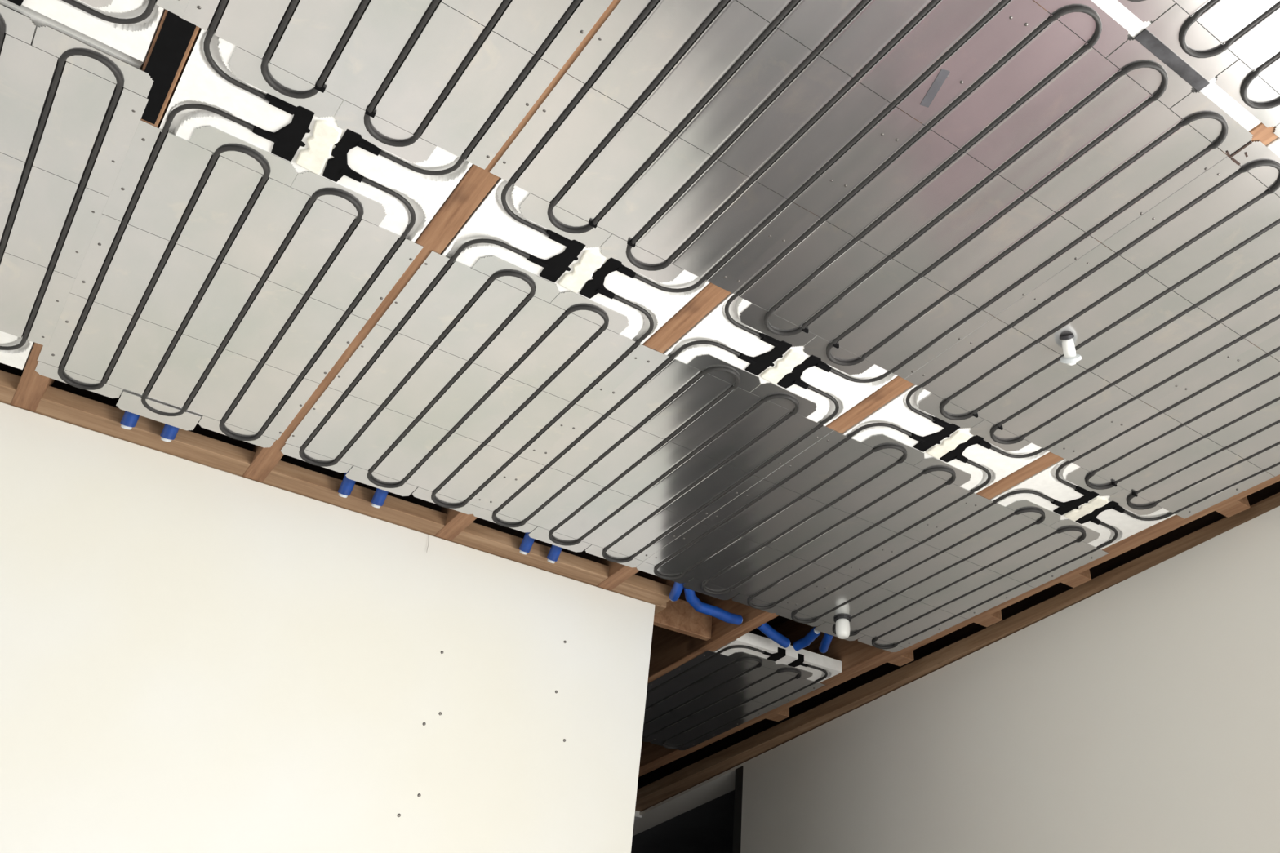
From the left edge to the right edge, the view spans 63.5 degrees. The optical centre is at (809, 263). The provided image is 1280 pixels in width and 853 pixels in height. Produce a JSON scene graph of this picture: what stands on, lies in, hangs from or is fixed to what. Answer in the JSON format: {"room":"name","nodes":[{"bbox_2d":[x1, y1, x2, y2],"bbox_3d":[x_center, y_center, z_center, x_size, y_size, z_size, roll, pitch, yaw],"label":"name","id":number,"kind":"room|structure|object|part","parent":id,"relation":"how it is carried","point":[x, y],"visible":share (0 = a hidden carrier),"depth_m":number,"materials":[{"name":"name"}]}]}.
{"room":"building under construction","nodes":[
{"label":"building under construction","id":0,"kind":"room"},
{"bbox_2d":[0,401,655,852],"bbox_3d":[-1.981,0.919,0.752,4.046,2.449,0.118,28,-50,-28],"label":"wall","id":1,"kind":"structure","parent":0,"point":[195,657],"depth_m":1.90,"materials":[{"name":"paint"}]},
{"bbox_2d":[0,400,666,615],"bbox_3d":[-1.980,0.016,1.603,4.080,0.029,0.115,28,-50,-28],"label":"trim","id":2,"kind":"structure","parent":1,"relation":"on","point":[658,608],"depth_m":2.14,"materials":[{"name":"brown wood"}]},
{"bbox_2d":[0,369,672,605],"bbox_3d":[-1.933,-0.033,1.551,4.064,0.029,0.055,28,-50,-28],"label":"wooden beam","id":3,"kind":"structure","parent":1,"relation":"on","point":[55,402],"depth_m":2.08,"materials":[{"name":"brown wood"}]},
{"bbox_2d":[638,570,674,586],"bbox_3d":[-0.381,0.805,2.573,0.041,0.099,0.146,28,-50,-28],"label":"gap","id":4,"kind":"object","parent":3,"relation":"on","point":[642,574],"visible":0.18,"depth_m":2.55,"materials":[{"name":"black"}]},
{"bbox_2d":[0,362,790,635],"bbox_3d":[-1.748,0.429,2.398,6.015,0.030,10.119,28,-50,-28],"label":"ceiling","id":5,"kind":"structure","parent":0,"point":[778,620],"depth_m":2.46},
{"bbox_2d":[10,9,201,412],"bbox_3d":[-0.335,-0.764,0.932,0.040,0.237,3.540,28,-50,-28],"label":"joist","id":6,"kind":"object","parent":5,"relation":"attached to","point":[32,386],"depth_m":1.32,"materials":[{"name":"brown wood"}]},
{"bbox_2d":[0,0,154,369],"bbox_3d":[-1.261,-0.116,1.463,0.406,0.038,0.821,28,-50,-28],"label":"panel","id":7,"kind":"object","parent":6,"relation":"attached to","point":[73,105],"visible":1,"depth_m":1.41,"materials":[{"name":"metal"}]},
{"bbox_3d":[-1.384,-0.005,1.568,0.406,0.008,0.220,28,-50,-28],"label":"aluminium plate","id":8,"kind":"part","parent":7,"relation":"part of","materials":[{"name":"silver metal"}]},
{"bbox_3d":[-1.244,-0.124,1.441,0.406,0.008,0.225,28,-50,-28],"label":"aluminium plate","id":9,"kind":"part","parent":7,"relation":"part of","materials":[{"name":"silver metal"}]},
{"bbox_3d":[-1.103,-0.244,1.312,0.406,0.008,0.225,28,-50,-28],"label":"aluminium plate","id":10,"kind":"part","parent":7,"relation":"part of","materials":[{"name":"silver metal"}]},
{"bbox_2d":[8,0,189,61],"bbox_3d":[-0.739,-0.561,0.990,0.406,0.038,0.821,28,-50,-28],"label":"panel","id":11,"kind":"object","parent":6,"relation":"attached to","point":[130,27],"visible":0.99,"depth_m":1.25,"materials":[{"name":"metal"}]},
{"bbox_3d":[-0.862,-0.450,1.094,0.406,0.008,0.220,28,-50,-28],"label":"aluminium plate","id":12,"kind":"part","parent":11,"relation":"part of","materials":[{"name":"silver metal"}]},
{"bbox_3d":[-0.837,-0.249,1.308,0.033,0.001,0.202,28,-50,-28],"label":"black strip","id":13,"kind":"part","parent":6,"relation":"part of","materials":[{"name":"black"}]},
{"bbox_2d":[242,0,620,482],"bbox_3d":[-0.018,-0.593,1.121,0.040,0.235,3.540,28,-50,-28],"label":"joist","id":14,"kind":"object","parent":5,"relation":"attached to","point":[477,182],"visible":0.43,"depth_m":1.53,"materials":[{"name":"brown wood"}]},
{"bbox_2d":[35,0,613,448],"bbox_3d":[-0.694,-0.165,1.418,0.414,0.038,1.671,28,-50,-28],"label":"ceiling panel","id":15,"kind":"object","parent":14,"relation":"attached to","point":[296,162],"visible":1,"depth_m":1.46,"materials":[{"name":"metal"}]},
{"bbox_2d":[120,410,139,429],"bbox_3d":[-1.254,0.266,1.883,0.026,0.064,0.089,22,-47,-22],"label":"pipe","id":16,"kind":"object","parent":15,"relation":"attached to","point":[129,420],"visible":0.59,"depth_m":1.88,"materials":[{"name":"plastic"}]},
{"bbox_2d":[160,423,178,442],"bbox_3d":[-1.200,0.295,1.915,0.026,0.064,0.089,22,-47,-22],"label":"pipe","id":17,"kind":"object","parent":15,"relation":"attached to","point":[169,433],"visible":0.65,"depth_m":1.91,"materials":[{"name":"plastic"}]},
{"bbox_3d":[-1.104,0.189,1.782,0.406,0.008,0.231,28,-50,-28],"label":"aluminium plate","id":18,"kind":"part","parent":15,"relation":"part of","materials":[{"name":"silver metal"}]},
{"bbox_3d":[-0.961,0.067,1.652,0.406,0.008,0.225,28,-50,-28],"label":"aluminium plate","id":19,"kind":"part","parent":15,"relation":"part of","materials":[{"name":"silver metal"}]},
{"bbox_3d":[-0.820,-0.053,1.524,0.406,0.008,0.225,28,-50,-28],"label":"aluminium plate","id":20,"kind":"part","parent":15,"relation":"part of","materials":[{"name":"silver metal"}]},
{"bbox_3d":[-0.550,-0.280,1.283,0.406,0.008,0.220,28,-50,-28],"label":"aluminium plate","id":21,"kind":"part","parent":15,"relation":"part of","materials":[{"name":"silver metal"}]},
{"bbox_3d":[-0.410,-0.399,1.156,0.406,0.008,0.225,28,-50,-28],"label":"aluminium plate","id":22,"kind":"part","parent":15,"relation":"part of","materials":[{"name":"silver metal"}]},
{"bbox_2d":[434,0,1046,541],"bbox_3d":[0.298,-0.423,1.310,0.040,0.235,3.540,28,-50,-28],"label":"joist","id":23,"kind":"object","parent":5,"relation":"attached to","point":[712,295],"visible":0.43,"depth_m":1.71,"materials":[{"name":"brown wood"}]},
{"bbox_2d":[280,0,1043,514],"bbox_3d":[-0.365,0.007,1.609,0.416,0.038,1.661,28,-50,-28],"label":"ceiling panel","id":24,"kind":"object","parent":23,"relation":"attached to","point":[685,139],"visible":0.99,"depth_m":1.50,"materials":[{"name":"metal"}]},
{"bbox_2d":[337,470,355,497],"bbox_3d":[-0.937,0.436,2.072,0.026,0.064,0.089,22,-47,-22],"label":"pipe","id":25,"kind":"object","parent":24,"relation":"attached to","point":[347,485],"visible":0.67,"depth_m":2.07,"materials":[{"name":"plastic"}]},
{"bbox_2d":[370,488,388,508],"bbox_3d":[-0.883,0.465,2.104,0.026,0.064,0.089,22,-47,-22],"label":"pipe","id":26,"kind":"object","parent":24,"relation":"attached to","point":[380,496],"visible":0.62,"depth_m":2.10,"materials":[{"name":"plastic"}]},
{"bbox_3d":[-0.776,0.366,1.977,0.407,0.008,0.231,28,-50,-28],"label":"aluminium plate","id":27,"kind":"part","parent":24,"relation":"part of","materials":[{"name":"silver metal"}]},
{"bbox_3d":[-0.633,0.244,1.847,0.407,0.008,0.225,28,-50,-28],"label":"aluminium plate","id":28,"kind":"part","parent":24,"relation":"part of","materials":[{"name":"silver metal"}]},
{"bbox_3d":[-0.492,0.124,1.719,0.407,0.008,0.225,28,-50,-28],"label":"aluminium plate","id":29,"kind":"part","parent":24,"relation":"part of","materials":[{"name":"silver metal"}]},
{"bbox_3d":[-0.227,-0.105,1.475,0.407,0.008,0.220,28,-50,-28],"label":"aluminium plate","id":30,"kind":"part","parent":24,"relation":"part of","materials":[{"name":"silver metal"}]},
{"bbox_3d":[-0.087,-0.225,1.348,0.407,0.008,0.225,28,-50,-28],"label":"aluminium plate","id":31,"kind":"part","parent":24,"relation":"part of","materials":[{"name":"silver metal"}]},
{"bbox_3d":[0.054,-0.345,1.220,0.407,0.008,0.225,28,-50,-28],"label":"aluminium plate","id":32,"kind":"part","parent":24,"relation":"part of","materials":[{"name":"silver metal"}]},
{"bbox_2d":[920,68,950,106],"bbox_3d":[0.166,-0.231,1.339,0.012,0.001,0.062,15,-45,-16],"label":"tape patch","id":33,"kind":"object","parent":24,"relation":"attached to","point":[939,81],"visible":1,"depth_m":1.34,"materials":[{"name":"silver metal"}]},
{"bbox_2d":[647,452,1063,683],"bbox_3d":[0.208,0.536,2.345,0.040,0.235,5.852,28,-50,-28],"label":"joist","id":34,"kind":"object","parent":5,"relation":"attached to","point":[669,650],"visible":0.1,"depth_m":2.68,"materials":[{"name":"brown wood"}]},
{"bbox_2d":[653,599,712,640],"bbox_3d":[-0.344,0.923,2.657,0.202,0.080,0.020,28,-50,-28],"label":"timber blocking","id":35,"kind":"object","parent":34,"relation":"attached to","point":[678,615],"visible":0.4,"depth_m":2.65,"materials":[{"name":"brown wood"}]},
{"bbox_2d":[756,622,790,648],"bbox_3d":[-0.094,0.967,2.642,0.026,0.036,0.129,-25,-48,24],"label":"pipe","id":36,"kind":"object","parent":34,"relation":"attached to","point":[766,628],"visible":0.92,"depth_m":2.63,"materials":[{"name":"plastic"}]},
{"bbox_2d":[636,140,1279,613],"bbox_3d":[0.262,0.345,1.982,0.434,0.038,1.663,28,-50,-28],"label":"ceiling panel","id":37,"kind":"object","parent":34,"relation":"attached to","point":[1191,285],"visible":1,"depth_m":1.85,"materials":[{"name":"metal"}]},
{"bbox_2d":[668,582,684,601],"bbox_3d":[-0.318,0.783,2.439,0.025,0.043,0.069,15,-45,-16],"label":"pipe","id":38,"kind":"object","parent":37,"relation":"attached to","point":[676,591],"visible":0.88,"depth_m":2.43,"materials":[{"name":"plastic"}]},
{"bbox_2d":[684,587,742,625],"bbox_3d":[-0.245,0.850,2.506,0.047,0.042,0.231,-23,-47,22],"label":"pipe","id":39,"kind":"object","parent":37,"relation":"attached to","point":[724,615],"visible":0.94,"depth_m":2.49,"materials":[{"name":"plastic"}]},
{"bbox_3d":[-0.147,0.706,2.353,0.413,0.008,0.231,28,-50,-28],"label":"aluminium plate","id":40,"kind":"part","parent":37,"relation":"part of","materials":[{"name":"silver metal"}]},
{"bbox_3d":[-0.004,0.584,2.223,0.413,0.008,0.225,28,-50,-28],"label":"aluminium plate","id":41,"kind":"part","parent":37,"relation":"part of","materials":[{"name":"silver metal"}]},
{"bbox_3d":[0.138,0.463,2.095,0.413,0.008,0.225,28,-50,-28],"label":"aluminium plate","id":42,"kind":"part","parent":37,"relation":"part of","materials":[{"name":"silver metal"}]},
{"bbox_3d":[0.400,0.233,1.849,0.413,0.008,0.220,28,-50,-28],"label":"aluminium plate","id":43,"kind":"part","parent":37,"relation":"part of","materials":[{"name":"silver metal"}]},
{"bbox_2d":[1059,333,1082,365],"bbox_3d":[0.447,0.147,1.732,0.037,0.052,0.054,-3,-43,3],"label":"sprinkler","id":44,"kind":"object","parent":37,"relation":"attached to","point":[1070,357],"visible":0.99,"depth_m":1.72,"materials":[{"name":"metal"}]},
{"bbox_3d":[0.540,0.114,1.722,0.413,0.008,0.225,28,-50,-28],"label":"aluminium plate","id":45,"kind":"part","parent":37,"relation":"part of","materials":[{"name":"silver metal"}]},
{"bbox_3d":[0.682,-0.007,1.594,0.413,0.008,0.225,28,-50,-28],"label":"aluminium plate","id":46,"kind":"part","parent":37,"relation":"part of","materials":[{"name":"silver metal"}]},
{"bbox_2d":[775,332,1279,652],"bbox_3d":[0.582,0.518,2.174,0.420,0.038,1.660,28,-50,-28],"label":"ceiling panel","id":47,"kind":"object","parent":34,"relation":"attached to","point":[1214,438],"visible":0.99,"depth_m":2.16,"materials":[{"name":"metal"}]},
{"bbox_2d":[792,626,820,651],"bbox_3d":[-0.004,0.987,2.664,0.032,0.033,0.100,28,-50,-28],"label":"pipe","id":48,"kind":"object","parent":47,"relation":"attached to","point":[813,633],"visible":0.83,"depth_m":2.65,"materials":[{"name":"plastic"}]},
{"bbox_2d":[818,633,833,653],"bbox_3d":[0.044,0.996,2.673,0.025,0.039,0.083,9,-44,-10],"label":"pipe","id":49,"kind":"object","parent":47,"relation":"attached to","point":[825,642],"visible":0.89,"depth_m":2.66,"materials":[{"name":"plastic"}]},
{"bbox_2d":[833,614,851,639],"bbox_3d":[0.084,0.914,2.544,0.044,0.052,0.044,28,-50,-28],"label":"sprinkler","id":50,"kind":"object","parent":47,"relation":"attached to","point":[842,622],"visible":1,"depth_m":2.53,"materials":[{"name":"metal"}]},
{"bbox_3d":[0.168,0.875,2.541,0.413,0.008,0.231,28,-50,-28],"label":"aluminium plate","id":51,"kind":"part","parent":47,"relation":"part of","materials":[{"name":"silver metal"}]},
{"bbox_3d":[0.312,0.753,2.411,0.413,0.008,0.225,28,-50,-28],"label":"aluminium plate","id":52,"kind":"part","parent":47,"relation":"part of","materials":[{"name":"silver metal"}]},
{"bbox_3d":[0.453,0.633,2.283,0.413,0.008,0.225,28,-50,-28],"label":"aluminium plate","id":53,"kind":"part","parent":47,"relation":"part of","materials":[{"name":"silver metal"}]},
{"bbox_3d":[0.722,0.406,2.042,0.413,0.008,0.220,28,-50,-28],"label":"aluminium plate","id":54,"kind":"part","parent":47,"relation":"part of","materials":[{"name":"silver metal"}]},
{"bbox_3d":[0.862,0.287,1.915,0.413,0.008,0.225,28,-50,-28],"label":"aluminium plate","id":55,"kind":"part","parent":47,"relation":"part of","materials":[{"name":"silver metal"}]},
{"bbox_3d":[1.004,0.166,1.786,0.413,0.008,0.225,28,-50,-28],"label":"aluminium plate","id":56,"kind":"part","parent":47,"relation":"part of","materials":[{"name":"silver metal"}]},
{"bbox_2d":[1266,123,1279,156],"bbox_3d":[1.304,-0.540,1.040,0.415,0.038,1.669,28,-50,-28],"label":"ceiling panel","id":57,"kind":"object","parent":34,"relation":"attached to","point":[1277,131],"depth_m":1.42,"materials":[{"name":"metal"}]},
{"bbox_3d":[0.790,-0.104,1.508,0.362,0.029,0.028,28,-50,-28],"label":"foam joint strip","id":58,"kind":"part","parent":57,"relation":"part of","materials":[{"name":"white plastic"}]},
{"bbox_2d":[596,122,1278,590],"bbox_3d":[0.615,-0.252,1.499,0.040,0.235,3.540,28,-50,-28],"label":"joist","id":59,"kind":"object","parent":5,"relation":"attached to","point":[619,573],"visible":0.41,"depth_m":1.88,"materials":[{"name":"brown wood"}]},
{"bbox_2d":[473,0,1253,568],"bbox_3d":[-0.053,0.175,1.794,0.434,0.038,1.664,28,-50,-28],"label":"ceiling panel","id":60,"kind":"object","parent":59,"relation":"attached to","point":[1067,131],"visible":1,"depth_m":1.60,"materials":[{"name":"metal"}]},
{"bbox_2d":[519,531,534,555],"bbox_3d":[-0.621,0.607,2.261,0.026,0.064,0.089,22,-47,-22],"label":"pipe","id":61,"kind":"object","parent":60,"relation":"attached to","point":[526,544],"visible":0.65,"depth_m":2.26,"materials":[{"name":"plastic"}]},
{"bbox_2d":[546,544,562,563],"bbox_3d":[-0.567,0.636,2.293,0.026,0.064,0.089,22,-47,-22],"label":"pipe","id":62,"kind":"object","parent":60,"relation":"attached to","point":[553,554],"visible":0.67,"depth_m":2.29,"materials":[{"name":"plastic"}]},
{"bbox_3d":[-0.463,0.535,2.164,0.413,0.008,0.231,28,-50,-28],"label":"aluminium plate","id":63,"kind":"part","parent":60,"relation":"part of","materials":[{"name":"silver metal"}]},
{"bbox_3d":[-0.320,0.413,2.035,0.413,0.008,0.225,28,-50,-28],"label":"aluminium plate","id":64,"kind":"part","parent":60,"relation":"part of","materials":[{"name":"silver metal"}]},
{"bbox_3d":[-0.178,0.292,1.907,0.413,0.008,0.225,28,-50,-28],"label":"aluminium plate","id":65,"kind":"part","parent":60,"relation":"part of","materials":[{"name":"silver metal"}]},
{"bbox_3d":[0.083,0.061,1.660,0.413,0.008,0.220,28,-50,-28],"label":"aluminium plate","id":66,"kind":"part","parent":60,"relation":"part of","materials":[{"name":"silver metal"}]},
{"bbox_3d":[0.223,-0.058,1.533,0.413,0.008,0.225,28,-50,-28],"label":"aluminium plate","id":67,"kind":"part","parent":60,"relation":"part of","materials":[{"name":"silver metal"}]},
{"bbox_3d":[0.364,-0.178,1.405,0.413,0.008,0.225,28,-50,-28],"label":"aluminium plate","id":68,"kind":"part","parent":60,"relation":"part of","materials":[{"name":"silver metal"}]},
{"bbox_2d":[1091,0,1279,131],"bbox_3d":[0.987,-0.711,0.851,0.415,0.038,1.669,28,-50,-28],"label":"ceiling panel","id":69,"kind":"object","parent":59,"relation":"attached to","point":[1237,42],"depth_m":1.29,"materials":[{"name":"metal"}]},
{"bbox_2d":[1133,28,1209,91],"bbox_3d":[0.470,-0.262,1.310,0.137,0.002,0.018,28,-50,-28],"label":"strap","id":70,"kind":"object","parent":69,"relation":"attached to","point":[1144,37],"visible":1,"depth_m":1.31,"materials":[{"name":"silver metal"}]},
{"bbox_3d":[0.474,-0.275,1.320,0.362,0.029,0.028,28,-50,-28],"label":"foam joint strip","id":71,"kind":"part","parent":69,"relation":"part of","materials":[{"name":"white plastic"}]},
{"bbox_3d":[0.577,-0.356,1.216,0.413,0.008,0.231,28,-50,-28],"label":"aluminium plate","id":72,"kind":"part","parent":69,"relation":"part of","materials":[{"name":"silver metal"}]},
{"bbox_2d":[638,474,1279,777],"bbox_3d":[0.529,0.709,2.537,0.053,0.235,5.852,28,-50,-28],"label":"joist","id":73,"kind":"object","parent":5,"relation":"attached to","point":[857,658],"visible":0.1,"depth_m":2.80,"materials":[{"name":"brown wood"}]},
{"bbox_2d":[641,632,842,750],"bbox_3d":[-0.308,1.274,2.979,0.406,0.038,0.825,28,-50,-28],"label":"panel","id":74,"kind":"object","parent":73,"relation":"attached to","point":[711,694],"visible":0.77,"depth_m":2.90,"materials":[{"name":"metal"}]},
{"bbox_3d":[-0.467,1.416,3.117,0.406,0.008,0.231,28,-50,-28],"label":"aluminium plate","id":75,"kind":"part","parent":74,"relation":"part of","materials":[{"name":"silver metal"}]},
{"bbox_3d":[-0.324,1.294,2.987,0.406,0.008,0.225,28,-50,-28],"label":"aluminium plate","id":76,"kind":"part","parent":74,"relation":"part of","materials":[{"name":"metal"}]},
{"bbox_3d":[-0.182,1.174,2.859,0.406,0.008,0.225,28,-50,-28],"label":"aluminium plate","id":77,"kind":"part","parent":74,"relation":"part of","materials":[{"name":"silver metal"}]},
{"bbox_2d":[631,790,734,852],"bbox_3d":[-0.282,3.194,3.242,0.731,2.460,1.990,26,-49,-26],"label":"door","id":78,"kind":"structure","parent":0,"point":[707,828],"depth_m":4.04,"materials":[{"name":"paint"}]},
{"bbox_2d":[632,506,1279,852],"bbox_3d":[-0.209,2.637,2.630,0.122,2.446,9.284,26,-49,-26],"label":"wall","id":79,"kind":"structure","parent":0,"point":[1141,714],"depth_m":2.35,"materials":[{"name":"paint"}]},
{"bbox_2d":[634,810,641,821],"bbox_3d":[-0.758,2.020,3.785,0.268,0.070,0.081,28,-50,-28],"label":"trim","id":80,"kind":"structure","parent":79,"relation":"attached to","point":[637,816],"depth_m":3.80,"materials":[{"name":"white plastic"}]},
{"bbox_2d":[732,765,743,852],"bbox_3d":[-0.609,3.027,3.039,0.140,2.436,1.553,26,-49,-26],"label":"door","id":81,"kind":"structure","parent":79,"relation":"in","point":[739,771],"depth_m":3.30,"materials":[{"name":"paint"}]},
{"bbox_2d":[765,707,789,721],"bbox_3d":[-0.108,1.386,3.130,0.074,0.031,0.057,28,-50,-28],"label":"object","id":82,"kind":"structure","parent":79,"relation":"attached to","point":[784,714],"depth_m":3.12,"materials":[{"name":"brown wood"}]},
{"bbox_2d":[887,650,913,666],"bbox_3d":[0.243,1.087,2.811,0.074,0.031,0.057,28,-50,-28],"label":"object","id":83,"kind":"structure","parent":79,"relation":"attached to","point":[907,658],"depth_m":2.80,"materials":[{"name":"brown wood"}]},
{"bbox_2d":[635,492,1279,811],"bbox_3d":[-0.365,1.724,3.474,0.358,0.036,9.115,26,-49,-26],"label":"wooden beam","id":84,"kind":"structure","parent":79,"relation":"on","point":[648,796],"depth_m":2.86,"materials":[{"name":"brown wood"}]},
{"bbox_2d":[637,480,1279,789],"bbox_3d":[0.013,1.465,3.368,0.041,0.205,9.971,26,-49,-26],"label":"trim","id":85,"kind":"structure","parent":79,"relation":"attached to","point":[1132,554],"depth_m":2.97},
{"bbox_2d":[973,609,1002,626],"bbox_3d":[0.452,0.909,2.622,0.074,0.031,0.057,28,-50,-28],"label":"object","id":86,"kind":"structure","parent":79,"relation":"attached to","point":[996,617],"depth_m":2.61,"materials":[{"name":"brown wood"}]},
{"bbox_2d":[1060,568,1091,587],"bbox_3d":[0.635,0.753,2.456,0.074,0.031,0.057,28,-50,-28],"label":"trim","id":87,"kind":"structure","parent":79,"relation":"attached to","point":[1083,577],"depth_m":2.45,"materials":[{"name":"brown wood"}]},
{"bbox_2d":[1215,496,1250,517],"bbox_3d":[0.910,0.519,2.206,0.074,0.031,0.057,28,-50,-28],"label":"trim","id":88,"kind":"structure","parent":79,"relation":"attached to","point":[1242,504],"depth_m":2.20,"materials":[{"name":"brown wood"}]}
]}

